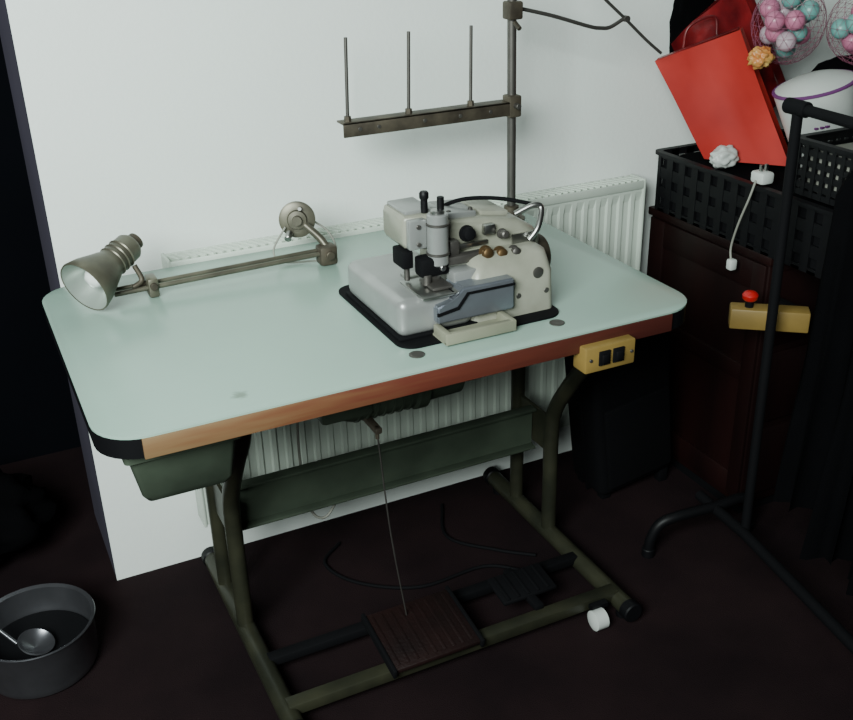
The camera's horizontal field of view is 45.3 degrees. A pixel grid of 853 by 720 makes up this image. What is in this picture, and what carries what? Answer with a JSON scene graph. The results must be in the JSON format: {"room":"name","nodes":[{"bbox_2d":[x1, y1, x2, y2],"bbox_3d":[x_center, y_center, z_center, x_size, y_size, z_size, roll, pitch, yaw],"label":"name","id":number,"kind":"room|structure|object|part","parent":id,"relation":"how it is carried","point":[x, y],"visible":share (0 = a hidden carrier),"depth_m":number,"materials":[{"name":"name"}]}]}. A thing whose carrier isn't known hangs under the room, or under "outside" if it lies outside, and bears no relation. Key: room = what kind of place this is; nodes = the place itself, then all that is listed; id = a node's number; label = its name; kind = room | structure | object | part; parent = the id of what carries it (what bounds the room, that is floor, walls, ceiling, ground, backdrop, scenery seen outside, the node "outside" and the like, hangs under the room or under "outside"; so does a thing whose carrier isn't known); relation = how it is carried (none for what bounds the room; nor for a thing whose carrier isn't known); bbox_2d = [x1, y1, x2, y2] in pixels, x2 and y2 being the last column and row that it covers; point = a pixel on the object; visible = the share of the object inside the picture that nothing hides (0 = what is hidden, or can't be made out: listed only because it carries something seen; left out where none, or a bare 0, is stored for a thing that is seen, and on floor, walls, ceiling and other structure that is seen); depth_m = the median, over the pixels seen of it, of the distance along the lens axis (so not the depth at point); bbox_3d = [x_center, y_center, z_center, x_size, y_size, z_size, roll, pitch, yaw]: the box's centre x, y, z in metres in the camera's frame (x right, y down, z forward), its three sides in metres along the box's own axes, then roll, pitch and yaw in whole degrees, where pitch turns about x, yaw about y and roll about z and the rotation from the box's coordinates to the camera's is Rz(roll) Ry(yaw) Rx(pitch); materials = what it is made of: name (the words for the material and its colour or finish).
{"room":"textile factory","nodes":[
{"label":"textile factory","id":0,"kind":"room"},
{"bbox_2d":[0,37,80,464],"bbox_3d":[-0.655,-1.032,2.541,4.400,2.600,0.100,-13,28,-23],"label":"wall","id":1,"kind":"structure","parent":0,"point":[37,414],"depth_m":2.71,"materials":[{"name":"black paint"}]},
{"bbox_2d":[0,0,852,579],"bbox_3d":[0.383,-0.997,2.413,2.645,2.600,0.300,-13,28,-23],"label":"wall","id":2,"kind":"structure","parent":0,"point":[175,125],"depth_m":2.14,"materials":[{"name":"paint"}]},
{"bbox_2d":[161,174,645,527],"bbox_3d":[0.000,0.014,2.449,1.164,0.768,0.083,-13,28,-23],"label":"radiator","id":3,"kind":"object","parent":2,"relation":"attached to","point":[607,215],"visible":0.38,"depth_m":2.43,"materials":[{"name":"metal"}]},
{"bbox_3d":[-0.015,-0.326,2.300,1.152,0.020,0.006,-13,28,-23],"label":"rail","id":4,"kind":"part","parent":3,"relation":"part of","materials":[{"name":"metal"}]},
{"bbox_2d":[165,176,640,261],"bbox_3d":[-0.004,-0.322,2.275,1.163,0.010,0.047,-13,28,-23],"label":"grille","id":5,"kind":"object","parent":3,"relation":"attached to","point":[556,196],"depth_m":2.21,"materials":[{"name":"metal"}]},
{"bbox_3d":[0.008,-0.306,2.256,1.152,0.020,0.006,-13,28,-23],"label":"rail","id":6,"kind":"part","parent":3,"relation":"part of","materials":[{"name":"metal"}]},
{"bbox_2d":[0,447,852,719],"bbox_3d":[0.444,1.098,1.122,4.400,0.050,5.000,-13,28,-23],"label":"floor","id":7,"kind":"structure","parent":0,"point":[717,634],"depth_m":2.21,"materials":[{"name":"carpet"}]},
{"bbox_2d":[0,469,56,562],"bbox_3d":[-1.106,0.382,2.372,0.469,0.250,0.344,-13,28,-23],"label":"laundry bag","id":8,"kind":"object","parent":7,"relation":"on","point":[26,507],"visible":1,"depth_m":2.35,"materials":[{"name":"black fabric"}]},
{"bbox_2d":[0,583,98,698],"bbox_3d":[-0.796,0.554,2.068,0.252,0.163,0.238,-13,28,-23],"label":"cooking pot","id":9,"kind":"object","parent":7,"relation":"on","point":[49,639],"visible":1,"depth_m":2.07,"materials":[{"name":"metal"}]},
{"bbox_3d":[-0.875,0.528,2.041,0.113,0.088,0.013,2,26,8],"label":"ladle handle","id":10,"kind":"part","parent":9,"relation":"part of","materials":[{"name":"metal"}]},
{"bbox_2d":[17,628,54,656],"bbox_3d":[-0.783,0.570,2.054,0.069,0.035,0.071,-13,28,-23],"label":"ladle bowl","id":11,"kind":"object","parent":9,"relation":"on","point":[35,642],"depth_m":2.06,"materials":[{"name":"metal"}]},
{"bbox_2d":[42,213,686,719],"bbox_3d":[-0.124,0.217,2.040,1.038,0.762,0.704,-13,28,-23],"label":"table","id":12,"kind":"object","parent":7,"relation":"on","point":[176,385],"visible":0.94,"depth_m":1.80,"materials":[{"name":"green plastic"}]},
{"bbox_3d":[-0.419,0.113,1.637,0.158,0.085,0.295,-13,28,-23],"label":"drawer","id":13,"kind":"part","parent":12,"relation":"part of","materials":[{"name":"green paint"}]},
{"bbox_2d":[60,201,337,309],"bbox_3d":[-0.409,-0.199,1.911,0.531,0.116,0.126,-17,30,-28],"label":"lamp","id":14,"kind":"object","parent":12,"relation":"on","point":[93,280],"visible":1,"depth_m":1.86,"materials":[{"name":"metal"}]},
{"bbox_3d":[-0.587,-0.137,1.806,0.096,0.093,0.077,13,29,27],"label":"lamp shade","id":15,"kind":"part","parent":14,"relation":"part of","materials":[{"name":"silver metal"}]},
{"bbox_3d":[-0.582,-0.150,1.812,0.040,0.041,0.050,10,28,22],"label":"bulb","id":16,"kind":"part","parent":14,"relation":"part of","materials":[{"name":"white glass"}]},
{"bbox_3d":[-0.563,-0.152,1.822,0.100,0.110,0.149,19,33,36],"label":"lamp shade","id":17,"kind":"part","parent":14,"relation":"part of","materials":[{"name":"metal"}]},
{"bbox_3d":[-0.537,-0.215,1.872,0.032,0.034,0.027,12,29,26],"label":"neck knob","id":18,"kind":"part","parent":14,"relation":"part of","materials":[{"name":"metal"}]},
{"bbox_3d":[-0.382,-0.174,1.936,0.419,0.016,0.008,-13,28,-22],"label":"arm rod","id":19,"kind":"part","parent":14,"relation":"part of","materials":[{"name":"metal"}]},
{"bbox_3d":[-0.375,-0.165,1.924,0.419,0.017,0.010,-13,28,-22],"label":"arm rod","id":20,"kind":"part","parent":14,"relation":"part of","materials":[{"name":"metal"}]},
{"bbox_3d":[-0.270,-0.242,1.998,0.014,0.019,0.023,1,26,6],"label":"disc knob","id":21,"kind":"part","parent":14,"relation":"part of","materials":[{"name":"metal"}]},
{"bbox_3d":[-0.453,0.186,2.116,0.033,0.679,0.033,-13,28,-23],"label":"leg","id":22,"kind":"part","parent":12,"relation":"part of","materials":[{"name":"green paint"}]},
{"bbox_3d":[-0.347,0.278,1.919,0.035,0.680,0.221,-13,28,-23],"label":"leg","id":23,"kind":"part","parent":12,"relation":"part of","materials":[{"name":"green paint"}]},
{"bbox_2d":[296,422,335,518],"bbox_3d":[-0.219,0.099,2.138,0.122,0.550,0.010,-12,28,-20],"label":"hanging cord","id":24,"kind":"object","parent":12,"relation":"hanging from","point":[297,423],"visible":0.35,"depth_m":2.16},
{"bbox_2d":[317,379,473,434],"bbox_3d":[-0.050,0.011,1.884,0.350,0.185,0.155,-13,28,-23],"label":"motor","id":25,"kind":"object","parent":12,"relation":"attached to","point":[367,413],"visible":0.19,"depth_m":1.86,"materials":[{"name":"green paint"}]},
{"bbox_3d":[-0.105,0.110,1.864,0.014,0.012,0.095,-13,28,-23],"label":"clutch lever","id":26,"kind":"part","parent":25,"relation":"part of","materials":[{"name":"metal"}]},
{"bbox_2d":[375,426,406,614],"bbox_3d":[-0.068,0.320,1.960,0.011,0.475,0.073,13,30,28],"label":"rod","id":27,"kind":"object","parent":25,"relation":"hanging from","point":[377,435],"visible":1,"depth_m":1.95,"materials":[{"name":"metal"}]},
{"bbox_3d":[-0.055,0.039,1.904,0.265,0.120,0.120,-13,28,-23],"label":"motor","id":28,"kind":"part","parent":25,"relation":"part of","materials":[{"name":"green paint"}]},
{"bbox_2d":[361,585,484,678],"bbox_3d":[-0.009,0.546,2.066,0.200,0.043,0.166,-13,28,-23],"label":"foot pedal","id":29,"kind":"object","parent":12,"relation":"attached to","point":[435,626],"visible":1,"depth_m":2.05,"materials":[{"name":"wood"},{"name":"metal"}]},
{"bbox_2d":[339,190,558,348],"bbox_3d":[0.056,-0.205,1.775,0.351,0.226,0.330,-13,28,-23],"label":"sewing machine","id":30,"kind":"object","parent":12,"relation":"on","point":[480,270],"visible":1,"depth_m":1.70,"materials":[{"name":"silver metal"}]},
{"bbox_3d":[-0.029,-0.256,1.702,0.050,0.007,0.075,-13,28,-23],"label":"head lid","id":31,"kind":"part","parent":30,"relation":"part of","materials":[{"name":"silver metal"}]},
{"bbox_3d":[0.024,-0.155,1.763,0.140,0.005,0.030,-13,28,-23],"label":"needle plate","id":32,"kind":"part","parent":30,"relation":"part of","materials":[{"name":"metal"}]},
{"bbox_3d":[-0.017,-0.206,1.669,0.032,0.050,0.016,-13,28,-23],"label":"head plate","id":33,"kind":"part","parent":30,"relation":"part of","materials":[{"name":"silver metal"}]},
{"bbox_3d":[-0.004,-0.268,1.664,0.016,0.014,0.016,-13,28,-23],"label":"thumb knob","id":34,"kind":"part","parent":30,"relation":"part of","materials":[{"name":"black plastic"}]},
{"bbox_3d":[0.044,-0.130,1.711,0.155,0.004,0.092,-13,28,-23],"label":"cloth plate","id":35,"kind":"part","parent":30,"relation":"part of","materials":[{"name":"metal"}]},
{"bbox_3d":[0.056,-0.231,1.772,0.260,0.105,0.134,-13,28,-23],"label":"arm","id":36,"kind":"part","parent":30,"relation":"part of","materials":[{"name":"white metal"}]},
{"bbox_3d":[0.064,-0.172,1.713,0.080,0.016,0.017,-13,28,-23],"label":"presser arm","id":37,"kind":"part","parent":30,"relation":"part of","materials":[{"name":"metal"}]},
{"bbox_3d":[0.071,-0.195,1.722,0.070,0.008,0.006,-13,28,-23],"label":"plate","id":38,"kind":"part","parent":30,"relation":"part of","materials":[{"name":"metal"}]},
{"bbox_2d":[433,310,515,345],"bbox_3d":[0.077,-0.057,1.693,0.130,0.020,0.065,-13,28,-23],"label":"tray","id":39,"kind":"object","parent":30,"relation":"on","point":[475,324],"depth_m":1.68,"materials":[{"name":"beige plastic"}]},
{"bbox_3d":[0.099,-0.269,1.752,0.179,0.026,0.012,-3,26,-2],"label":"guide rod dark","id":40,"kind":"part","parent":30,"relation":"part of","materials":[{"name":"black metal"}]},
{"bbox_3d":[0.167,-0.209,1.758,0.045,0.022,0.004,-13,28,-23],"label":"name plate","id":41,"kind":"part","parent":30,"relation":"part of","materials":[{"name":"metal"}]},
{"bbox_3d":[0.178,-0.237,1.754,0.053,0.063,0.034,-5,26,-7],"label":"guide rod","id":42,"kind":"part","parent":30,"relation":"part of","materials":[{"name":"metal"}]},
{"bbox_2d":[337,0,661,219],"bbox_3d":[0.172,-0.649,2.073,0.759,0.760,0.066,-13,28,-23],"label":"stand","id":43,"kind":"object","parent":12,"relation":"on","point":[510,106],"visible":0.91,"depth_m":2.07,"materials":[{"name":"metal"}]},
{"bbox_3d":[0.298,-0.709,2.112,0.275,0.066,0.010,-13,28,-22],"label":"guide arm","id":44,"kind":"part","parent":43,"relation":"part of","materials":[{"name":"metal"}]},
{"bbox_3d":[0.216,0.031,2.401,0.033,0.679,0.033,-13,28,-23],"label":"leg","id":45,"kind":"part","parent":12,"relation":"part of","materials":[{"name":"green paint"}]},
{"bbox_2d":[487,563,556,610],"bbox_3d":[0.207,0.485,2.192,0.130,0.030,0.140,-13,28,-23],"label":"pedal","id":46,"kind":"object","parent":12,"relation":"attached to","point":[527,582],"visible":1,"depth_m":2.19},
{"bbox_3d":[0.207,0.492,2.195,0.020,0.014,0.140,-13,28,-23],"label":"arm","id":47,"kind":"part","parent":46,"relation":"part of"},
{"bbox_3d":[0.321,0.123,2.204,0.035,0.680,0.221,-13,28,-23],"label":"leg","id":48,"kind":"part","parent":12,"relation":"part of","materials":[{"name":"green paint"}]},
{"bbox_2d":[573,334,634,373],"bbox_3d":[0.302,-0.012,1.724,0.100,0.046,0.045,-13,28,-23],"label":"switch box","id":49,"kind":"object","parent":12,"relation":"attached to","point":[617,351],"visible":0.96,"depth_m":1.71,"materials":[{"name":"yellow plastic"}]},
{"bbox_3d":[0.297,-0.004,1.706,0.022,0.026,0.005,-13,28,-23],"label":"button frame","id":50,"kind":"part","parent":49,"relation":"part of","materials":[{"name":"black plastic"}]},
{"bbox_3d":[0.322,-0.010,1.716,0.022,0.026,0.005,-13,28,-23],"label":"button frame","id":51,"kind":"part","parent":49,"relation":"part of","materials":[{"name":"black plastic"}]},
{"bbox_2d":[323,503,535,589],"bbox_3d":[-0.002,0.456,2.403,0.457,0.008,0.335,-13,28,-23],"label":"power cables","id":52,"kind":"object","parent":7,"relation":"on","point":[327,567],"visible":0.98,"depth_m":2.35,"materials":[{"name":"black rubber"}]},
{"bbox_2d":[564,332,670,499],"bbox_3d":[0.482,0.102,2.552,0.302,0.497,0.165,-13,28,-23],"label":"suitcase","id":53,"kind":"object","parent":7,"relation":"on","point":[620,416],"visible":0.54,"depth_m":2.50,"materials":[{"name":"black fabric"}]},
{"bbox_2d":[647,205,819,512],"bbox_3d":[0.998,-0.072,2.673,0.745,0.680,0.450,-13,28,-23],"label":"base cabinet","id":54,"kind":"object","parent":7,"relation":"on","point":[715,366],"visible":0.59,"depth_m":2.46,"materials":[{"name":"brown wood"}]},
{"bbox_3d":[0.674,0.237,2.648,0.010,0.060,0.315,-13,28,-23],"label":"rail","id":55,"kind":"part","parent":54,"relation":"part of","materials":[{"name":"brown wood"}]},
{"bbox_3d":[0.667,-0.033,2.518,0.010,0.040,0.315,-13,28,-23],"label":"rail","id":56,"kind":"part","parent":54,"relation":"part of","materials":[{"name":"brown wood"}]},
{"bbox_3d":[0.661,-0.251,2.412,0.010,0.065,0.315,-13,28,-23],"label":"rail","id":57,"kind":"part","parent":54,"relation":"part of","materials":[{"name":"brown wood"}]},
{"bbox_2d":[654,129,833,278],"bbox_3d":[0.910,-0.369,2.336,0.482,0.147,0.659,-13,28,-23],"label":"plastic crate","id":58,"kind":"object","parent":54,"relation":"on","point":[689,189],"visible":0.58,"depth_m":2.28,"materials":[{"name":"black plastic"}]},
{"bbox_2d":[655,15,787,165],"bbox_3d":[0.692,-0.622,2.342,0.322,0.309,0.139,11,28,23],"label":"gift bag","id":59,"kind":"object","parent":58,"relation":"on","point":[721,99],"visible":0.98,"depth_m":2.31,"materials":[{"name":"paper"}]},
{"bbox_3d":[0.628,-0.751,2.340,0.081,0.073,0.010,-2,26,-2],"label":"rope handle","id":60,"kind":"part","parent":59,"relation":"part of","materials":[{"name":"red fabric"}]},
{"bbox_2d":[747,46,774,69],"bbox_3d":[0.741,-0.669,2.261,0.061,0.053,0.055,-13,28,-23],"label":"wrapping","id":61,"kind":"object","parent":59,"relation":"in","point":[759,57],"visible":1,"depth_m":2.25,"materials":[{"name":"orange paper"}]},
{"bbox_2d":[709,145,738,168],"bbox_3d":[0.672,-0.458,2.311,0.075,0.056,0.050,-13,28,-23],"label":"tissue","id":62,"kind":"object","parent":58,"relation":"on","point":[723,156],"visible":1,"depth_m":2.29,"materials":[{"name":"paper"}]},
{"bbox_2d":[671,0,785,107],"bbox_3d":[0.736,-0.722,2.452,0.341,0.377,0.081,-6,26,-10],"label":"bag","id":63,"kind":"object","parent":58,"relation":"on","point":[730,14],"visible":0.31,"depth_m":2.39,"materials":[{"name":"red paper"}]},
{"bbox_2d":[669,0,714,52],"bbox_3d":[0.634,-0.787,2.428,0.139,0.275,0.038,-13,28,-23],"label":"bag","id":64,"kind":"object","parent":63,"relation":"in","point":[684,12],"visible":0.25,"depth_m":2.39,"materials":[{"name":"fabric"}]},
{"bbox_3d":[0.911,-0.305,2.367,0.458,0.006,0.635,-13,28,-23],"label":"floor panel","id":65,"kind":"part","parent":58,"relation":"part of","materials":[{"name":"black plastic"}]},
{"bbox_2d":[726,164,773,270],"bbox_3d":[0.706,-0.309,2.235,0.057,0.242,0.063,-13,28,-23],"label":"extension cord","id":66,"kind":"object","parent":58,"relation":"attached to","point":[762,176],"visible":1,"depth_m":2.19,"materials":[{"name":"plastic"}]},
{"bbox_3d":[0.688,-0.303,2.237,0.017,0.192,0.047,-23,33,-37],"label":"cord","id":67,"kind":"part","parent":66,"relation":"part of","materials":[{"name":"white plastic"}]},
{"bbox_2d":[772,69,852,166],"bbox_3d":[0.849,-0.522,2.251,0.189,0.223,0.177,-13,28,-23],"label":"tub","id":68,"kind":"object","parent":58,"relation":"on","point":[828,89],"visible":0.57,"depth_m":2.17,"materials":[{"name":"plastic"}]},
{"bbox_2d":[793,127,852,205],"bbox_3d":[0.904,-0.389,2.069,0.249,0.117,0.214,-13,28,-23],"label":"basket","id":69,"kind":"object","parent":58,"relation":"on","point":[826,164],"visible":0.83,"depth_m":2.06,"materials":[{"name":"black plastic"}]},
{"bbox_2d":[811,55,852,71],"bbox_3d":[0.996,-0.616,2.444,0.216,0.217,0.224,-13,28,-23],"label":"sack","id":70,"kind":"object","parent":58,"relation":"on","point":[834,63],"visible":0.16,"depth_m":2.41,"materials":[{"name":"fabric"}]},
{"bbox_2d":[826,0,852,64],"bbox_3d":[0.971,-0.760,2.250,0.173,0.218,0.159,-13,28,-23],"label":"net","id":71,"kind":"object","parent":70,"relation":"on","point":[841,28],"visible":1,"depth_m":2.25,"materials":[{"name":"plastic"}]},
{"bbox_2d":[728,290,811,332],"bbox_3d":[0.730,-0.108,2.173,0.155,0.082,0.134,-13,28,-23],"label":"box","id":72,"kind":"object","parent":54,"relation":"attached to","point":[791,317],"visible":0.96,"depth_m":2.16,"materials":[{"name":"yellow plastic"}]},
{"bbox_3d":[0.687,-0.121,2.173,0.018,0.022,0.018,-13,28,-23],"label":"stem","id":73,"kind":"part","parent":72,"relation":"part of","materials":[{"name":"black plastic"}]},
{"bbox_3d":[1.093,0.176,2.591,0.680,0.180,0.010,-13,28,-23],"label":"drawer","id":74,"kind":"part","parent":54,"relation":"part of","materials":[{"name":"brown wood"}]},
{"bbox_3d":[1.088,-0.004,2.504,0.680,0.180,0.010,-13,28,-23],"label":"drawer","id":75,"kind":"part","parent":54,"relation":"part of","materials":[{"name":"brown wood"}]},
{"bbox_3d":[1.084,-0.184,2.417,0.680,0.180,0.010,-13,28,-23],"label":"drawer","id":76,"kind":"part","parent":54,"relation":"part of","materials":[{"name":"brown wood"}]},
{"bbox_2d":[641,97,852,653],"bbox_3d":[0.722,0.114,1.878,0.455,1.050,0.809,-13,28,-23],"label":"rail","id":77,"kind":"object","parent":7,"relation":"on","point":[799,109],"visible":1,"depth_m":2.11,"materials":[{"name":"black metal"}]},
{"bbox_3d":[0.709,-0.044,2.114,0.021,0.931,0.058,3,26,9],"label":"post","id":78,"kind":"part","parent":77,"relation":"part of","materials":[{"name":"black metal"}]},
{"bbox_2d":[773,170,852,510],"bbox_3d":[0.825,-0.085,1.923,0.295,0.765,0.131,-13,28,-23],"label":"coat","id":79,"kind":"object","parent":77,"relation":"hanging from","point":[830,343],"visible":0.84,"depth_m":1.91,"materials":[{"name":"fabric"}]},
{"bbox_2d":[799,347,852,564],"bbox_3d":[0.853,-0.016,1.824,0.333,0.805,0.136,-13,28,-23],"label":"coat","id":80,"kind":"object","parent":77,"relation":"hanging from","point":[829,535],"visible":1,"depth_m":1.89,"materials":[{"name":"fabric"}]},
{"bbox_2d":[751,0,826,64],"bbox_3d":[0.811,-0.776,2.279,0.173,0.228,0.149,-13,28,-23],"label":"net","id":81,"kind":"object","parent":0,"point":[785,26],"visible":1,"depth_m":2.25,"materials":[{"name":"pink plastic"}]}
]}

